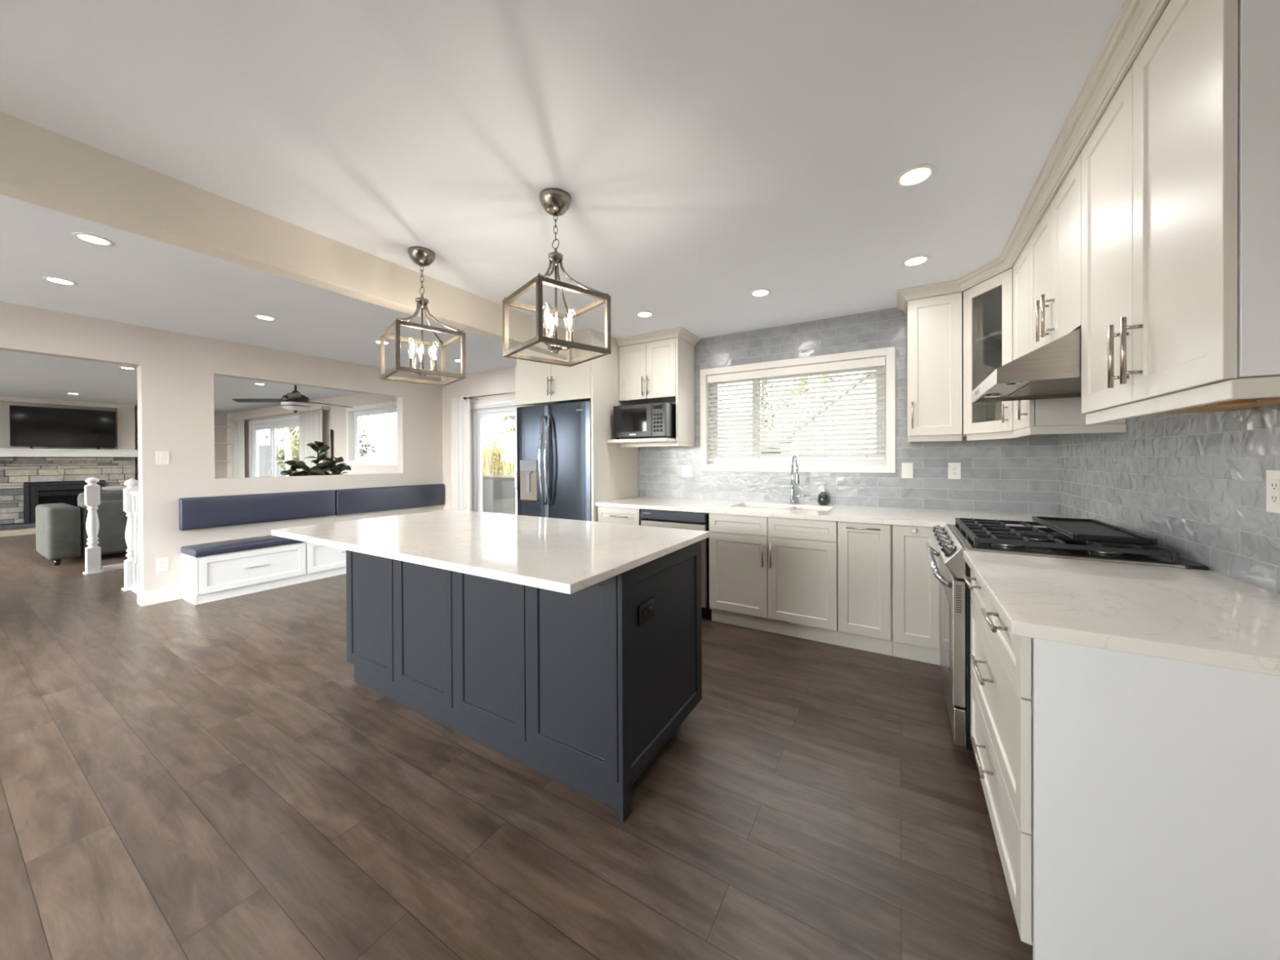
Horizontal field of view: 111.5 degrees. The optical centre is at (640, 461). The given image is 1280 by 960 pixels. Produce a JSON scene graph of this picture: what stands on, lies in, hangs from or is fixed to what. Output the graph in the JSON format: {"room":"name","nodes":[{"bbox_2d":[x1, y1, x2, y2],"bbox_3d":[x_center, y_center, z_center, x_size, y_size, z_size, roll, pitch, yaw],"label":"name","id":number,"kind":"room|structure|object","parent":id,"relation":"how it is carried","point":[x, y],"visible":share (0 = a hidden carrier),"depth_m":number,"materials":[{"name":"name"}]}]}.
{"room":"kitchen","nodes":[
{"label":"kitchen","id":0,"kind":"room"},
{"bbox_2d":[23,460,134,521],"bbox_3d":[-11.990,-0.030,7.969,0.160,2.700,7.200,0,0,31],"label":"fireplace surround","id":1,"kind":"structure","parent":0,"point":[134,460],"depth_m":8.41,"materials":[{"name":"beige paint"}]},
{"bbox_2d":[0,301,443,591],"bbox_3d":[-4.754,-0.004,3.644,0.140,2.620,6.787,0,0,31],"label":"wall","id":2,"kind":"structure","parent":0,"point":[176,371],"depth_m":4.22,"materials":[{"name":"beige paint"}]},
{"bbox_2d":[137,585,182,606],"bbox_3d":[-4.487,1.238,4.074,0.154,0.128,0.255,0,0,31],"label":"baseboard","id":3,"kind":"structure","parent":2,"relation":"attached to","point":[175,593],"depth_m":4.02,"materials":[{"name":"white paint"}]},
{"bbox_2d":[155,556,168,572],"bbox_3d":[-4.429,0.952,4.041,0.008,0.125,0.075,0,0,31],"label":"power outlet","id":4,"kind":"object","parent":2,"relation":"attached to","point":[162,562],"visible":1,"depth_m":4.04,"materials":[{"name":"white plastic"}]},
{"bbox_2d":[160,560,164,568],"bbox_3d":[-4.427,0.952,4.039,0.002,0.070,0.034,0,0,31],"label":"socket","id":5,"kind":"object","parent":4,"relation":"attached to","point":[162,562],"depth_m":4.04,"materials":[{"name":"white plastic"}]},
{"bbox_2d":[155,451,168,464],"bbox_3d":[-4.429,-0.036,4.043,0.008,0.122,0.085,0,0,31],"label":"light switch","id":6,"kind":"object","parent":2,"relation":"attached to","point":[162,457],"visible":1,"depth_m":4.04,"materials":[{"name":"white plastic"}]},
{"bbox_2d":[178,489,335,530],"bbox_3d":[-4.007,0.492,4.674,0.084,0.306,1.310,0,0,31],"label":"cushion","id":7,"kind":"object","parent":2,"relation":"attached to","point":[206,512],"visible":1,"depth_m":4.54,"materials":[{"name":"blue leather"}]},
{"bbox_2d":[334,484,444,515],"bbox_3d":[-3.295,0.486,5.865,0.084,0.314,1.434,0,0,31],"label":"cushion","id":8,"kind":"object","parent":2,"relation":"attached to","point":[354,500],"visible":0.99,"depth_m":5.73,"materials":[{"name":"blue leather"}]},
{"bbox_2d":[234,366,519,511],"bbox_3d":[-5.516,-0.063,8.144,10.780,2.700,0.160,0,0,31],"label":"wall","id":9,"kind":"structure","parent":0,"point":[500,380],"depth_m":7.19,"materials":[{"name":"beige paint"}]},
{"bbox_2d":[248,415,299,477],"bbox_3d":[-7.864,0.177,9.527,2.970,2.230,0.154,0,0,31],"label":"door","id":10,"kind":"structure","parent":9,"relation":"in","point":[273,444],"depth_m":9.74,"materials":[{"name":"white glass"}]},
{"bbox_2d":[229,405,330,421],"bbox_3d":[-7.848,-1.010,9.342,4.550,0.055,0.156,0,0,31],"label":"curtain rod","id":11,"kind":"structure","parent":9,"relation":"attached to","point":[321,407],"depth_m":9.16,"materials":[{"name":"beige paint"}]},
{"bbox_2d":[233,419,244,477],"bbox_3d":[-9.445,0.153,10.270,0.653,2.255,0.069,0,0,31],"label":"curtain","id":12,"kind":"object","parent":11,"relation":"hanging from","point":[238,425],"visible":0.45,"depth_m":10.23,"materials":[{"name":"white fabric"}]},
{"bbox_2d":[298,409,323,471],"bbox_3d":[-6.367,0.147,8.433,0.982,2.255,0.069,0,0,31],"label":"curtain","id":13,"kind":"object","parent":11,"relation":"hanging from","point":[310,423],"visible":0.51,"depth_m":8.43,"materials":[{"name":"white fabric"}]},
{"bbox_2d":[329,429,333,462],"bbox_3d":[-5.787,-0.222,8.179,0.060,0.780,0.060,0,0,31],"label":"wall ornament","id":14,"kind":"object","parent":9,"relation":"attached to","point":[331,430],"visible":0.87,"depth_m":8.16,"materials":[{"name":"black metal"}]},
{"bbox_2d":[346,400,397,465],"bbox_3d":[-4.455,-0.465,7.493,1.980,1.050,0.164,0,0,31],"label":"window","id":15,"kind":"structure","parent":9,"relation":"in","point":[371,433],"depth_m":7.68,"materials":[{"name":"white glass"}]},
{"bbox_2d":[463,391,515,399],"bbox_3d":[-1.683,-0.880,5.657,1.685,0.036,0.168,0,0,31],"label":"curtain rod","id":16,"kind":"object","parent":9,"relation":"attached to","point":[469,397],"visible":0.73,"depth_m":5.79,"materials":[{"name":"silver metal"}]},
{"bbox_2d":[470,400,524,515],"bbox_3d":[-1.638,0.234,5.812,1.810,2.090,0.154,0,0,31],"label":"door","id":17,"kind":"structure","parent":9,"relation":"in","point":[487,423],"depth_m":6.10,"materials":[{"name":"glass"}]},
{"bbox_2d":[0,533,1032,959],"bbox_3d":[-5.315,1.367,3.968,15.400,0.120,7.150,0,0,31],"label":"floor","id":18,"kind":"structure","parent":0,"point":[180,779],"depth_m":1.61,"materials":[{"name":"brown wood"}]},
{"bbox_2d":[0,395,137,537],"bbox_3d":[-11.524,0.070,7.561,0.560,2.496,3.775,0,0,31],"label":"fireplace","id":19,"kind":"object","parent":18,"relation":"on","point":[19,465],"visible":0.68,"depth_m":8.26,"materials":[{"name":"stone"}]},
{"bbox_2d":[8,404,115,449],"bbox_3d":[-11.009,-0.632,8.357,0.190,0.779,1.230,0,0,31],"label":"television","id":20,"kind":"object","parent":19,"relation":"on","point":[29,426],"visible":1,"depth_m":8.30,"materials":[{"name":"black plastic"}]},
{"bbox_2d":[35,490,128,565],"bbox_3d":[-7.207,0.853,6.668,1.025,0.900,2.315,0,0,31],"label":"sofa","id":21,"kind":"object","parent":18,"relation":"on","point":[61,533],"visible":0.38,"depth_m":5.67,"materials":[{"name":"grey fabric"}]},
{"bbox_2d":[77,490,123,506],"bbox_3d":[-7.300,0.640,6.207,0.220,0.470,0.870,0,0,31],"label":"cushion","id":22,"kind":"object","parent":21,"relation":"on","point":[110,495],"depth_m":5.99,"materials":[{"name":"grey fabric"}]},
{"bbox_2d":[82,476,103,574],"bbox_3d":[-6.449,0.743,5.135,0.136,1.128,0.136,0,0,31],"label":"newel post","id":23,"kind":"object","parent":18,"relation":"on","point":[91,491],"visible":1,"depth_m":5.11,"materials":[{"name":"white paint"}]},
{"bbox_2d":[101,485,138,571],"bbox_3d":[-5.867,0.796,6.110,0.080,1.005,2.130,0,0,31],"label":"stair railing","id":24,"kind":"object","parent":18,"relation":"on","point":[116,566],"visible":0.03,"depth_m":5.25,"materials":[{"name":"white paint"}]},
{"bbox_2d":[120,478,138,591],"bbox_3d":[-5.212,0.735,4.475,0.136,1.138,0.136,0,0,31],"label":"newel post","id":25,"kind":"object","parent":18,"relation":"on","point":[131,483],"visible":0.63,"depth_m":4.43,"materials":[{"name":"white paint"}]},
{"bbox_2d":[129,491,139,594],"bbox_3d":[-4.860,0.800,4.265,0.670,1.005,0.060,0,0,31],"label":"newel post","id":26,"kind":"object","parent":18,"relation":"on","point":[135,588],"visible":0.3,"depth_m":4.38,"materials":[{"name":"white paint"}]},
{"bbox_2d":[134,406,234,485],"bbox_3d":[-10.461,0.053,10.073,0.290,2.498,1.580,0,0,31],"label":"bookcase","id":27,"kind":"object","parent":18,"relation":"on","point":[224,428],"visible":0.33,"depth_m":10.64,"materials":[{"name":"beige paint"}]},
{"bbox_2d":[181,542,346,604],"bbox_3d":[-3.515,1.076,5.166,0.422,0.432,2.615,0,0,31],"label":"bench","id":28,"kind":"object","parent":18,"relation":"on","point":[206,579],"visible":0.5,"depth_m":4.32,"materials":[{"name":"white paint"}]},
{"bbox_2d":[180,534,304,557],"bbox_3d":[-3.861,0.823,4.600,0.405,0.080,1.308,0,0,31],"label":"seat cushion","id":29,"kind":"object","parent":28,"relation":"on","point":[260,542],"visible":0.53,"depth_m":4.23,"materials":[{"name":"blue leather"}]},
{"bbox_2d":[280,440,351,475],"bbox_3d":[-4.150,0.513,5.610,0.409,1.558,0.780,0,0,35],"label":"potted plant","id":30,"kind":"object","parent":18,"relation":"on","point":[320,468],"visible":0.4,"depth_m":5.58,"materials":[{"name":"green plant"}]},
{"bbox_2d":[450,395,471,511],"bbox_3d":[-2.522,0.177,6.133,0.423,2.180,0.060,0,0,31],"label":"curtain","id":31,"kind":"object","parent":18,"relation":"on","point":[460,406],"visible":0.73,"depth_m":6.11,"materials":[{"name":"white fabric"}]},
{"bbox_2d":[346,540,702,822],"bbox_3d":[-0.701,0.842,2.356,1.918,0.899,0.723,0,0,31],"label":"base cabinet","id":32,"kind":"object","parent":18,"relation":"on","point":[570,688],"visible":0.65,"depth_m":1.86,"materials":[{"name":"grey paint"}]},
{"bbox_2d":[271,509,709,594],"bbox_3d":[-0.823,0.378,2.305,2.093,0.030,1.105,0,0,31],"label":"countertop","id":33,"kind":"structure","parent":32,"relation":"on","point":[566,556],"depth_m":1.97,"materials":[{"name":"white stone"}]},
{"bbox_2d":[638,597,654,626],"bbox_3d":[0.027,0.585,1.707,0.008,0.078,0.118,0,0,31],"label":"power outlet","id":34,"kind":"object","parent":32,"relation":"attached to","point":[646,609],"visible":1,"depth_m":1.70,"materials":[{"name":"black plastic"}]},
{"bbox_2d":[643,604,652,617],"bbox_3d":[0.029,0.585,1.706,0.002,0.032,0.066,0,0,31],"label":"socket","id":35,"kind":"object","parent":34,"relation":"attached to","point":[647,609],"depth_m":1.70,"materials":[{"name":"black plastic"}]},
{"bbox_2d":[516,400,591,521],"bbox_3d":[-0.694,0.358,4.539,0.952,1.845,0.860,0,0,31],"label":"refrigerator","id":36,"kind":"object","parent":18,"relation":"on","point":[553,441],"visible":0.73,"depth_m":4.20,"materials":[{"name":"black metal"}]},
{"bbox_2d":[515,328,638,521],"bbox_3d":[-0.660,0.016,4.563,0.999,2.530,0.836,0,0,31],"label":"refrigerator surround","id":37,"kind":"object","parent":18,"relation":"on","point":[614,468],"visible":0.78,"depth_m":4.19,"materials":[{"name":"white paint"}]},
{"bbox_2d":[597,506,643,525],"bbox_3d":[-0.020,0.842,4.206,0.452,0.875,0.778,0,0,31],"label":"base cabinet","id":38,"kind":"object","parent":18,"relation":"on","point":[629,516],"visible":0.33,"depth_m":3.89,"materials":[{"name":"white paint"}]},
{"bbox_2d":[595,496,1063,527],"bbox_3d":[1.174,0.384,3.416,3.323,0.033,0.932,0,0,31],"label":"countertop","id":39,"kind":"structure","parent":38,"relation":"on","point":[868,514],"depth_m":3.22,"materials":[{"name":"white stone"}]},
{"bbox_2d":[737,503,831,511],"bbox_3d":[1.164,0.485,3.589,0.746,0.214,0.366,0,0,31],"label":"sink","id":40,"kind":"object","parent":39,"relation":"in","point":[800,508],"visible":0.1,"depth_m":3.74,"materials":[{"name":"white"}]},
{"bbox_2d":[789,453,804,504],"bbox_3d":[1.313,0.147,3.689,0.128,0.436,0.194,0,0,31],"label":"faucet","id":41,"kind":"object","parent":39,"relation":"on","point":[793,495],"visible":1,"depth_m":3.75,"materials":[{"name":"silver metal"}]},
{"bbox_2d":[817,482,828,505],"bbox_3d":[1.536,0.268,3.656,0.088,0.190,0.089,0,0,31],"label":"soap bottle","id":42,"kind":"object","parent":39,"relation":"on","point":[823,498],"visible":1,"depth_m":3.63,"materials":[{"name":"green glass"}]},
{"bbox_2d":[640,509,711,620],"bbox_3d":[0.457,0.844,3.930,0.625,0.868,0.734,0,0,31],"label":"dishwasher","id":43,"kind":"object","parent":18,"relation":"on","point":[651,517],"visible":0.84,"depth_m":3.54,"materials":[{"name":"black metal"}]},
{"bbox_2d":[708,513,838,645],"bbox_3d":[1.125,0.839,3.523,0.935,0.875,0.778,0,0,31],"label":"base cabinet","id":44,"kind":"object","parent":18,"relation":"on","point":[769,574],"visible":0.99,"depth_m":3.20,"materials":[{"name":"white paint"}]},
{"bbox_2d":[837,520,893,655],"bbox_3d":[1.667,0.838,3.200,0.324,0.875,0.778,0,0,31],"label":"base cabinet","id":45,"kind":"object","parent":18,"relation":"on","point":[864,550],"visible":0.98,"depth_m":2.90,"materials":[{"name":"white paint"}]},
{"bbox_2d":[892,524,940,665],"bbox_3d":[2.182,0.838,2.815,0.950,0.875,0.910,0,0,31],"label":"base cabinet","id":46,"kind":"object","parent":18,"relation":"on","point":[915,587],"visible":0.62,"depth_m":2.76,"materials":[{"name":"white paint"}]},
{"bbox_2d":[924,517,1208,751],"bbox_3d":[1.817,0.768,2.037,0.794,0.906,0.769,0,0,31],"label":"range","id":47,"kind":"object","parent":18,"relation":"on","point":[989,535],"visible":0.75,"depth_m":1.86,"materials":[{"name":"silver metal"}]},
{"bbox_2d":[949,524,1185,568],"bbox_3d":[1.844,0.372,2.017,0.621,0.022,0.769,0,0,31],"label":"cooktop","id":48,"kind":"object","parent":47,"relation":"in","point":[964,541],"depth_m":1.74,"materials":[{"name":"black metal"}]},
{"bbox_2d":[1031,515,1157,544],"bbox_3d":[2.020,0.301,1.982,0.238,0.023,0.630,0,0,31],"label":"griddle","id":49,"kind":"object","parent":47,"relation":"on","point":[1084,529],"visible":1,"depth_m":1.90,"materials":[{"name":"black metal"}]},
{"bbox_2d":[963,569,1279,959],"bbox_3d":[1.430,0.849,1.288,0.704,0.874,0.898,0,0,31],"label":"base cabinet","id":50,"kind":"object","parent":18,"relation":"on","point":[1133,800],"visible":0.87,"depth_m":0.97,"materials":[{"name":"white paint"}]},
{"bbox_2d":[963,550,1279,675],"bbox_3d":[1.425,0.393,1.267,0.691,0.033,0.941,0,0,31],"label":"countertop","id":51,"kind":"structure","parent":50,"relation":"on","point":[1211,618],"depth_m":1.12,"materials":[{"name":"white stone"}]},
{"bbox_2d":[0,0,1170,413],"bbox_3d":[-5.316,-1.313,3.976,15.400,0.260,7.200,0,0,31],"label":"ceiling","id":52,"kind":"structure","parent":0,"point":[708,154],"depth_m":1.64,"materials":[{"name":"paint"}]},
{"bbox_2d":[41,275,78,285],"bbox_3d":[-3.921,-1.222,2.947,0.150,0.006,0.150,0,0,31],"label":"recessed light","id":53,"kind":"object","parent":52,"relation":"in","point":[57,280],"visible":1,"depth_m":2.94,"materials":[{"name":"white plastic"}]},
{"bbox_2d":[71,231,115,245],"bbox_3d":[-3.008,-1.224,2.400,0.150,0.006,0.150,0,0,31],"label":"recessed light","id":54,"kind":"object","parent":52,"relation":"in","point":[91,238],"visible":1,"depth_m":2.39,"materials":[{"name":"white plastic"}]},
{"bbox_2d":[118,366,136,369],"bbox_3d":[-6.520,-1.192,5.545,0.150,0.006,0.150,0,0,31],"label":"recessed light","id":55,"kind":"object","parent":52,"relation":"in","point":[123,367],"visible":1,"depth_m":5.52,"materials":[{"name":"white plastic"}]},
{"bbox_2d":[253,314,276,320],"bbox_3d":[-3.200,-1.229,3.721,0.150,0.006,0.150,0,0,31],"label":"recessed light","id":56,"kind":"object","parent":52,"relation":"in","point":[258,316],"visible":1,"depth_m":3.72,"materials":[{"name":"white plastic"}]},
{"bbox_2d":[0,111,575,359],"bbox_3d":[-2.170,-1.122,1.586,0.122,0.350,5.915,0,0,31],"label":"beam","id":57,"kind":"structure","parent":52,"relation":"attached to","point":[39,166],"depth_m":1.93,"materials":[{"name":"beige paint"}]},
{"bbox_2d":[231,385,352,413],"bbox_3d":[-4.770,-0.949,6.321,1.575,0.517,1.324,0,0,31],"label":"ceiling fan","id":58,"kind":"object","parent":52,"relation":"hanging from","point":[295,401],"visible":0.93,"depth_m":6.11,"materials":[{"name":"black metal"}]},
{"bbox_2d":[373,340,390,344],"bbox_3d":[-2.674,-1.236,4.516,0.150,0.006,0.150,0,0,31],"label":"recessed light","id":59,"kind":"object","parent":52,"relation":"in","point":[375,341],"visible":0.68,"depth_m":4.51,"materials":[{"name":"white"}]},
{"bbox_2d":[379,246,466,386],"bbox_3d":[-1.244,-0.835,2.490,0.356,0.720,0.356,-1,0,-42],"label":"pendant light","id":60,"kind":"object","parent":52,"relation":"hanging from","point":[421,256],"visible":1,"depth_m":2.47,"materials":[{"name":"grey metal"}]},
{"bbox_2d":[453,359,466,362],"bbox_3d":[-2.220,-1.242,5.366,0.150,0.006,0.150,0,0,31],"label":"recessed light","id":61,"kind":"object","parent":52,"relation":"in","point":[455,360],"visible":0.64,"depth_m":5.34,"materials":[{"name":"white"}]},
{"bbox_2d":[502,187,611,366],"bbox_3d":[-0.382,-0.841,1.977,0.356,0.713,0.356,-1,0,-40],"label":"pendant light","id":62,"kind":"object","parent":52,"relation":"hanging from","point":[555,202],"visible":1,"depth_m":1.95,"materials":[{"name":"grey metal"}]},
{"bbox_2d":[635,311,653,317],"bbox_3d":[0.037,-1.204,3.567,0.150,0.006,0.150,0,0,31],"label":"recessed light","id":63,"kind":"object","parent":52,"relation":"in","point":[643,313],"visible":1,"depth_m":3.56,"materials":[{"name":"white plastic"}]},
{"bbox_2d":[750,288,771,297],"bbox_3d":[0.862,-1.206,3.117,0.150,0.006,0.150,0,0,31],"label":"recessed light","id":64,"kind":"object","parent":52,"relation":"in","point":[758,292],"visible":1,"depth_m":3.11,"materials":[{"name":"white plastic"}]},
{"bbox_2d":[894,164,936,187],"bbox_3d":[1.158,-1.202,1.836,0.150,0.006,0.150,0,0,31],"label":"recessed light","id":65,"kind":"object","parent":52,"relation":"in","point":[917,175],"visible":1,"depth_m":1.83,"materials":[{"name":"white paint"}]},
{"bbox_2d":[901,254,930,266],"bbox_3d":[1.660,-1.208,2.624,0.150,0.006,0.150,0,0,31],"label":"recessed light","id":66,"kind":"object","parent":52,"relation":"in","point":[915,260],"visible":1,"depth_m":2.62,"materials":[{"name":"white plastic"}]},
{"bbox_2d":[638,464,752,496],"bbox_3d":[0.991,-0.076,4.188,4.450,2.700,0.190,0,0,31],"label":"wall","id":67,"kind":"structure","parent":0,"point":[638,464],"depth_m":4.68,"materials":[{"name":"beige paint"}]},
{"bbox_2d":[607,337,694,447],"bbox_3d":[0.112,-0.645,4.242,0.647,1.000,0.588,0,0,31],"label":"upper cabinet","id":68,"kind":"object","parent":67,"relation":"attached to","point":[663,371],"visible":1,"depth_m":4.16,"materials":[{"name":"white paint"}]},
{"bbox_2d":[607,437,676,443],"bbox_3d":[0.104,-0.199,4.250,0.624,0.030,0.588,0,0,31],"label":"shelf","id":69,"kind":"object","parent":68,"relation":"attached to","point":[661,440],"depth_m":4.01,"materials":[{"name":"white paint"}]},
{"bbox_2d":[613,402,675,439],"bbox_3d":[0.093,-0.375,4.205,0.555,0.322,0.438,0,0,31],"label":"microwave","id":70,"kind":"object","parent":68,"relation":"on","point":[656,420],"visible":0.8,"depth_m":4.00,"materials":[{"name":"black metal"}]},
{"bbox_2d":[614,327,700,346],"bbox_3d":[0.172,-1.179,4.286,0.716,0.066,0.442,0,0,31],"label":"crown molding","id":71,"kind":"structure","parent":68,"relation":"attached to","point":[679,332],"depth_m":4.12,"materials":[{"name":"white paint"}]},
{"bbox_2d":[700,346,895,472],"bbox_3d":[1.343,-0.410,3.932,1.655,0.996,0.164,0,0,31],"label":"window","id":72,"kind":"structure","parent":67,"relation":"in","point":[888,465],"depth_m":3.82,"materials":[{"name":"white paint"}]},
{"bbox_2d":[707,356,885,461],"bbox_3d":[1.326,-0.427,3.903,1.519,0.831,0.066,0,0,31],"label":"window blind","id":73,"kind":"object","parent":72,"relation":"attached to","point":[881,361],"visible":1,"depth_m":3.84,"materials":[{"name":"white paint"}]},
{"bbox_2d":[638,297,1057,515],"bbox_3d":[1.413,-0.406,3.817,3.324,1.620,0.010,0,0,31],"label":"backsplash","id":74,"kind":"structure","parent":67,"relation":"attached to","point":[1018,475],"depth_m":3.52,"materials":[{"name":"grey tile"}]},
{"bbox_2d":[681,465,692,476],"bbox_3d":[0.469,0.091,4.373,0.118,0.116,0.008,0,0,31],"label":"power outlet","id":75,"kind":"object","parent":74,"relation":"attached to","point":[686,470],"visible":1,"depth_m":4.37,"materials":[{"name":"white plastic"}]},
{"bbox_2d":[902,462,913,478],"bbox_3d":[2.089,0.068,3.407,0.076,0.122,0.008,0,0,31],"label":"light switch","id":76,"kind":"object","parent":74,"relation":"attached to","point":[907,468],"visible":1,"depth_m":3.40,"materials":[{"name":"white plastic"}]},
{"bbox_2d":[947,462,960,479],"bbox_3d":[2.346,0.067,3.254,0.076,0.122,0.008,0,0,31],"label":"power outlet","id":77,"kind":"object","parent":74,"relation":"attached to","point":[953,468],"visible":1,"depth_m":3.25,"materials":[{"name":"white plastic"}]},
{"bbox_2d":[951,466,957,475],"bbox_3d":[2.344,0.067,3.252,0.034,0.070,0.002,0,0,31],"label":"socket","id":78,"kind":"object","parent":77,"relation":"attached to","point":[954,468],"depth_m":3.25,"materials":[{"name":"white plastic"}]},
{"bbox_2d":[906,292,962,443],"bbox_3d":[2.122,-0.647,3.160,0.316,1.006,0.386,0,0,31],"label":"upper cabinet","id":79,"kind":"object","parent":67,"relation":"attached to","point":[934,324],"visible":1,"depth_m":3.03,"materials":[{"name":"white paint"}]},
{"bbox_2d":[960,267,1016,440],"bbox_3d":[2.428,-0.647,2.817,0.551,1.006,0.661,0,0,31],"label":"upper cabinet","id":80,"kind":"object","parent":67,"relation":"attached to","point":[987,307],"visible":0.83,"depth_m":2.77,"materials":[{"name":"white paint"}]},
{"bbox_3d":[1.226,-0.057,0.083,0.160,2.700,7.200,0,0,31],"label":"wall","id":81,"kind":"structure","parent":0,"visible":0},
{"bbox_2d":[1029,151,1081,352],"bbox_3d":[1.939,-0.825,1.841,0.389,0.636,0.743,0,0,31],"label":"upper cabinet","id":82,"kind":"object","parent":81,"relation":"attached to","point":[1055,242],"visible":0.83,"depth_m":1.85,"materials":[{"name":"white paint"}]},
{"bbox_2d":[971,327,1081,403],"bbox_3d":[1.854,-0.407,1.896,0.588,0.182,0.734,0,0,31],"label":"range hood","id":83,"kind":"object","parent":82,"relation":"attached to","point":[1053,370],"visible":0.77,"depth_m":1.71,"materials":[{"name":"silver metal"}]},
{"bbox_2d":[983,394,1001,397],"bbox_3d":[1.781,-0.333,2.205,0.072,0.010,0.072,0,0,31],"label":"lamp","id":84,"kind":"object","parent":83,"relation":"on","point":[985,395],"depth_m":2.19,"materials":[{"name":"silver metal"}]},
{"bbox_2d":[1000,381,1022,384],"bbox_3d":[1.548,-0.330,1.815,0.072,0.010,0.072,0,0,31],"label":"lamp","id":85,"kind":"object","parent":83,"relation":"on","point":[1019,382],"depth_m":1.81,"materials":[{"name":"silver metal"}]},
{"bbox_2d":[1013,240,1126,437],"bbox_3d":[2.228,-0.643,2.320,0.385,1.006,0.389,0,0,31],"label":"upper cabinet","id":86,"kind":"object","parent":81,"relation":"attached to","point":[1064,415],"visible":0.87,"depth_m":2.24,"materials":[{"name":"white paint"}]},
{"bbox_2d":[1057,404,1279,595],"bbox_3d":[2.150,-0.400,1.800,0.010,1.620,2.700,0,0,31],"label":"backsplash","id":87,"kind":"structure","parent":81,"relation":"attached to","point":[1194,483],"depth_m":1.62,"materials":[{"name":"grey tile"}]},
{"bbox_2d":[1266,470,1279,513],"bbox_3d":[1.804,0.085,1.236,0.008,0.122,0.076,0,0,31],"label":"power outlet","id":88,"kind":"object","parent":87,"relation":"attached to","point":[1273,477],"visible":1,"depth_m":1.24,"materials":[{"name":"white plastic"}]},
{"bbox_2d":[1270,479,1279,504],"bbox_3d":[1.802,0.085,1.237,0.002,0.070,0.034,0,0,31],"label":"socket","id":89,"kind":"object","parent":88,"relation":"attached to","point":[1274,483],"depth_m":1.24,"materials":[{"name":"white plastic"}]},
{"bbox_2d":[1081,0,1279,425],"bbox_3d":[1.538,-0.634,1.168,0.389,1.006,0.819,0,0,31],"label":"upper cabinet","id":90,"kind":"object","parent":81,"relation":"attached to","point":[1180,169],"visible":1,"depth_m":1.03,"materials":[{"name":"white paint"}]},
{"bbox_2d":[897,0,1169,314],"bbox_3d":[1.755,-1.176,2.044,0.519,0.066,2.820,0,0,18],"label":"crown molding","id":91,"kind":"structure","parent":90,"relation":"attached to","point":[1136,20],"depth_m":1.54,"materials":[{"name":"white paint"}]},
{"label":"outside","id":92,"kind":"structure","parent":0,"visible":0},
{"bbox_3d":[-4.896,1.453,9.256,12.100,0.150,2.340,0,0,31],"label":"deck","id":93,"kind":"object","parent":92,"visible":0},
{"bbox_2d":[501,475,515,515],"bbox_3d":[-2.128,0.823,8.823,5.900,1.083,0.120,0,0,31],"label":"deck railing","id":94,"kind":"object","parent":93,"relation":"on","point":[508,482],"visible":0.02,"depth_m":9.18,"materials":[{"name":"clear"}]},
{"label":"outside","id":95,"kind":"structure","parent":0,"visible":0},
{"bbox_3d":[10.484,1.812,37.079,100.000,0.300,65.600,0,0,31],"label":"ground","id":96,"kind":"structure","parent":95,"visible":0},
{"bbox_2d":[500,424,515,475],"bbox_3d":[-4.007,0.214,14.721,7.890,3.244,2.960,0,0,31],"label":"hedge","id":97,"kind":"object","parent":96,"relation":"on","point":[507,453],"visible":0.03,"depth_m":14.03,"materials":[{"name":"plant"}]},
{"bbox_2d":[501,416,515,446],"bbox_3d":[-6.323,-2.426,23.491,4.719,8.481,4.990,0,0,31],"label":"tree","id":98,"kind":"object","parent":96,"relation":"on","point":[513,429],"visible":0.02,"depth_m":23.23,"materials":[{"name":"green plant"}]},
{"bbox_2d":[718,406,791,453],"bbox_3d":[4.021,-0.400,20.888,5.500,4.350,6.800,0,0,31],"label":"house","id":99,"kind":"structure","parent":96,"relation":"on","point":[726,410],"depth_m":17.83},
{"bbox_2d":[744,380,783,435],"bbox_3d":[8.906,-3.582,31.935,4.823,10.556,4.793,0,0,31],"label":"tree","id":100,"kind":"object","parent":96,"relation":"on","point":[766,384],"visible":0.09,"depth_m":31.70,"materials":[{"name":"green plant"}]},
{"bbox_2d":[771,373,844,430],"bbox_3d":[10.758,-2.270,27.515,4.158,7.957,4.292,0,0,31],"label":"tree","id":101,"kind":"object","parent":96,"relation":"on","point":[840,378],"visible":0.17,"depth_m":26.86,"materials":[{"name":"green plant"}]},
{"bbox_2d":[779,370,875,453],"bbox_3d":[10.027,-0.818,18.465,6.500,5.150,6.800,0,0,31],"label":"house","id":102,"kind":"structure","parent":96,"relation":"on","point":[872,375],"depth_m":16.34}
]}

